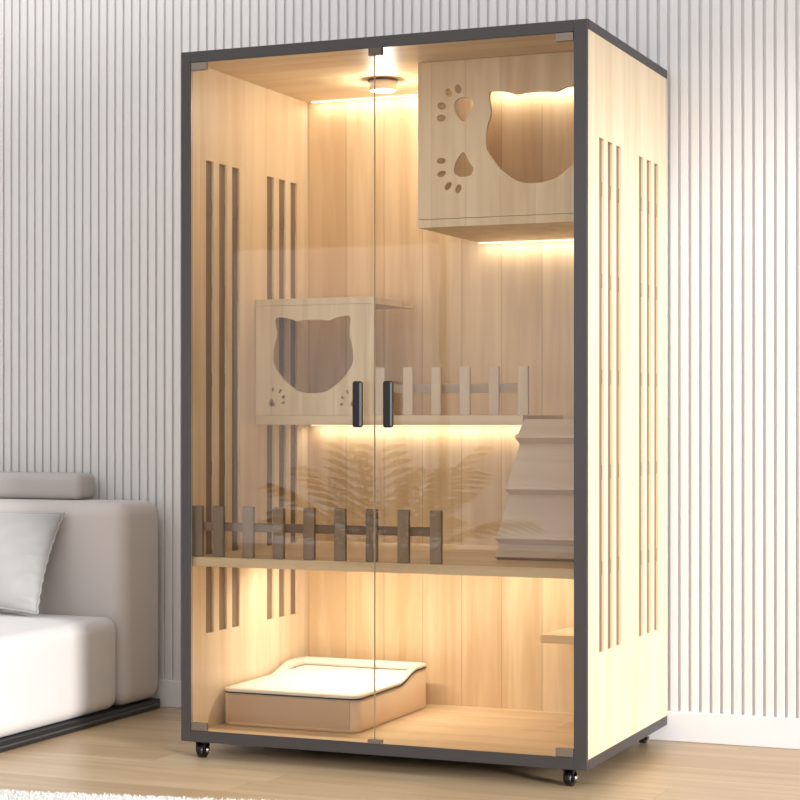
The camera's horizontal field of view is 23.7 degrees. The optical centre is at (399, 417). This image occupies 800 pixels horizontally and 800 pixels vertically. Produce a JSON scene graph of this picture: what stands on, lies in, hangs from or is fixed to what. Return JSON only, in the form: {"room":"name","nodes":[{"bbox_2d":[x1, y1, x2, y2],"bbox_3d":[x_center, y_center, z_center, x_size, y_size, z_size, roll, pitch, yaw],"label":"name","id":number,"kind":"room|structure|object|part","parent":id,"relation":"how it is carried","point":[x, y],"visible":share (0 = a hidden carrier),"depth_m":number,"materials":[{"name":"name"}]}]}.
{"room":"living room","nodes":[
{"label":"living room","id":0,"kind":"room"},
{"bbox_2d":[0,0,799,717],"bbox_3d":[-0.723,-0.780,5.763,9.200,3.300,0.055,0,0,23],"label":"wall","id":1,"kind":"structure","parent":0,"point":[90,90],"depth_m":5.48,"materials":[{"name":"white paint"}]},
{"bbox_2d":[150,679,799,749],"bbox_3d":[-0.734,0.830,5.737,9.000,0.081,0.023,0,0,23],"label":"baseboard","id":2,"kind":"structure","parent":1,"relation":"attached to","point":[682,726],"depth_m":5.07,"materials":[{"name":"white paint"}]},
{"bbox_2d":[0,707,799,799],"bbox_3d":[-1.966,0.895,2.519,9.200,0.050,7.000,0,0,23],"label":"floor","id":3,"kind":"structure","parent":0,"point":[143,754],"depth_m":4.68,"materials":[{"name":"brown wood"}]},
{"bbox_2d":[0,498,159,752],"bbox_3d":[-1.800,0.559,5.468,1.838,0.622,1.272,0,0,23],"label":"sofa","id":4,"kind":"object","parent":3,"relation":"on","point":[88,658],"visible":1,"depth_m":5.51,"materials":[{"name":"white fabric"}]},
{"bbox_2d":[0,512,64,614],"bbox_3d":[-1.193,0.412,5.550,0.405,0.300,0.173,0,0,23],"label":"cushion","id":5,"kind":"object","parent":4,"relation":"on","point":[27,540],"visible":1,"depth_m":5.48,"materials":[{"name":"grey fabric"}]},
{"bbox_2d":[0,472,94,499],"bbox_3d":[-1.590,0.208,6.004,1.414,0.080,0.102,0,0,23],"label":"bolster cushion","id":6,"kind":"object","parent":4,"relation":"on","point":[14,485],"visible":1,"depth_m":5.74,"materials":[{"name":"grey fabric"}]},
{"bbox_3d":[-1.849,0.704,5.363,1.828,0.272,1.040,0,0,23],"label":"seat","id":7,"kind":"part","parent":4,"relation":"part of","materials":[{"name":"white fabric"}]},
{"bbox_3d":[-1.780,0.856,5.470,1.794,0.005,1.210,0,0,23],"label":"plinth trim","id":8,"kind":"part","parent":4,"relation":"part of","materials":[{"name":"grey metal"}]},
{"bbox_2d":[0,789,276,799],"bbox_3d":[-1.800,0.858,4.285,3.349,0.022,1.103,0,0,23],"label":"rug","id":9,"kind":"object","parent":3,"relation":"on","point":[5,794],"visible":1,"depth_m":4.27,"materials":[{"name":"white fabric"}]},
{"bbox_2d":[181,19,666,785],"bbox_3d":[0.074,-0.031,4.976,1.079,1.802,0.756,0,0,23],"label":"display cabinet","id":10,"kind":"object","parent":3,"relation":"on","point":[299,179],"visible":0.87,"depth_m":5.14,"materials":[{"name":"brown wood"}]},
{"bbox_3d":[-0.409,-0.051,5.193,0.018,1.716,0.722,0,0,23],"label":"panel","id":11,"kind":"part","parent":10,"relation":"part of","materials":[{"name":"brown wood"}]},
{"bbox_3d":[-0.296,-0.052,4.752,0.506,1.697,0.005,0,0,23],"label":"glass door","id":12,"kind":"part","parent":10,"relation":"part of","materials":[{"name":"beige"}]},
{"bbox_2d":[192,505,442,563],"bbox_3d":[-0.212,0.291,4.750,0.685,0.130,0.023,0,0,23],"label":"picket fence","id":13,"kind":"object","parent":10,"relation":"on","point":[340,529],"visible":1,"depth_m":4.74,"materials":[{"name":"brown wood"}]},
{"bbox_3d":[-0.216,0.279,4.758,0.672,0.022,0.010,0,0,23],"label":"rail","id":14,"kind":"part","parent":13,"relation":"part of","materials":[{"name":"brown wood"}]},
{"bbox_2d":[225,656,426,732],"bbox_3d":[-0.194,0.745,5.149,0.393,0.124,0.494,0,0,23],"label":"box","id":15,"kind":"object","parent":10,"relation":"on","point":[325,694],"visible":0.99,"depth_m":5.00,"materials":[{"name":"beige plastic"}]},
{"bbox_3d":[-0.101,-0.031,4.654,0.024,0.113,0.027,0,0,23],"label":"door handle","id":16,"kind":"part","parent":10,"relation":"part of","materials":[{"name":"black metal"}]},
{"bbox_2d":[368,77,397,92],"bbox_3d":[-0.046,-0.892,5.130,0.082,0.032,0.082,0,0,23],"label":"ceiling lamp","id":17,"kind":"object","parent":10,"relation":"attached to","point":[382,84],"visible":0.98,"depth_m":5.10,"materials":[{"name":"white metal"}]},
{"bbox_3d":[-0.046,-0.906,5.130,0.082,0.005,0.082,0,0,23],"label":"mounting plate","id":18,"kind":"part","parent":17,"relation":"part of","materials":[{"name":"brown metal"}]},
{"bbox_2d":[372,89,393,92],"bbox_3d":[-0.046,-0.877,5.130,0.062,0.002,0.062,0,0,23],"label":"diffuser","id":19,"kind":"object","parent":17,"relation":"attached to","point":[376,90],"depth_m":5.12,"materials":[{"name":"beige plastic"}]},
{"bbox_2d":[192,541,573,578],"bbox_3d":[0.079,0.368,4.986,1.041,0.024,0.696,0,0,23],"label":"shelf","id":20,"kind":"object","parent":10,"relation":"attached to","point":[471,558],"depth_m":4.78,"materials":[{"name":"brown wood"}]},
{"bbox_3d":[-0.026,-0.031,4.622,0.024,0.113,0.027,0,0,23],"label":"door handle","id":21,"kind":"part","parent":10,"relation":"part of","materials":[{"name":"black metal"}]},
{"bbox_3d":[0.080,-0.918,4.989,1.073,0.019,0.722,0,0,23],"label":"panel","id":22,"kind":"part","parent":10,"relation":"part of","materials":[{"name":"brown wood"}]},
{"bbox_3d":[0.080,0.815,4.989,1.073,0.016,0.722,0,0,23],"label":"panel","id":23,"kind":"part","parent":10,"relation":"part of","materials":[{"name":"brown wood"}]},
{"bbox_2d":[255,415,561,424],"bbox_3d":[0.025,0.008,5.205,0.771,0.026,0.332,0,0,23],"label":"wall shelf","id":24,"kind":"object","parent":10,"relation":"attached to","point":[259,419],"visible":0.82,"depth_m":5.04,"materials":[{"name":"brown wood"}]},
{"bbox_2d":[255,297,413,414],"bbox_3d":[-0.177,-0.163,5.264,0.352,0.316,0.286,0,0,23],"label":"box","id":25,"kind":"object","parent":24,"relation":"on","point":[360,310],"visible":0.88,"depth_m":5.14,"materials":[{"name":"brown wood"}]},
{"bbox_2d":[375,366,528,414],"bbox_3d":[0.135,-0.069,4.993,0.429,0.126,0.022,0,0,23],"label":"picket fence","id":26,"kind":"object","parent":24,"relation":"on","point":[408,388],"visible":0.97,"depth_m":4.97,"materials":[{"name":"brown wood"}]},
{"bbox_3d":[0.133,-0.075,5.001,0.414,0.023,0.010,0,0,23],"label":"rail","id":27,"kind":"part","parent":26,"relation":"part of","materials":[{"name":"brown wood"}]},
{"bbox_3d":[0.216,-0.052,5.315,1.041,1.735,0.016,0,0,23],"label":"panel","id":28,"kind":"part","parent":10,"relation":"part of","materials":[{"name":"brown wood"}]},
{"bbox_3d":[0.173,-0.052,4.556,0.507,1.697,0.005,0,0,23],"label":"glass door","id":29,"kind":"part","parent":10,"relation":"part of","materials":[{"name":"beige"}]},
{"bbox_2d":[418,51,573,242],"bbox_3d":[0.369,-0.696,4.996,0.511,0.423,0.453,0,0,23],"label":"box","id":30,"kind":"object","parent":10,"relation":"attached to","point":[463,193],"visible":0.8,"depth_m":4.83,"materials":[{"name":"brown wood"}]},
{"bbox_3d":[0.369,-0.495,4.996,0.511,0.020,0.453,0,0,23],"label":"board","id":31,"kind":"part","parent":30,"relation":"part of","materials":[{"name":"brown wood"}]},
{"bbox_2d":[494,419,573,561],"bbox_3d":[0.402,0.184,4.786,0.287,0.357,0.177,0,0,23],"label":"ramp","id":32,"kind":"object","parent":10,"relation":"on","point":[537,523],"visible":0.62,"depth_m":4.79,"materials":[{"name":"brown wood"}]},
{"bbox_2d":[540,627,573,644],"bbox_3d":[0.530,0.583,5.060,0.263,0.022,0.211,0,0,23],"label":"corner shelf","id":33,"kind":"object","parent":10,"relation":"attached to","point":[566,635],"visible":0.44,"depth_m":5.00,"materials":[{"name":"brown wood"}]},
{"bbox_3d":[0.578,0.813,4.786,0.004,0.024,0.718,0,0,23],"label":"trim","id":34,"kind":"part","parent":10,"relation":"part of","materials":[{"name":"grey metal"}]},
{"bbox_3d":[0.578,-0.919,4.786,0.004,0.022,0.718,0,0,23],"label":"trim","id":35,"kind":"part","parent":10,"relation":"part of","materials":[{"name":"grey metal"}]},
{"bbox_3d":[0.569,-0.051,4.786,0.018,1.716,0.722,0,0,23],"label":"panel","id":36,"kind":"part","parent":10,"relation":"part of","materials":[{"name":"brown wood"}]}
]}

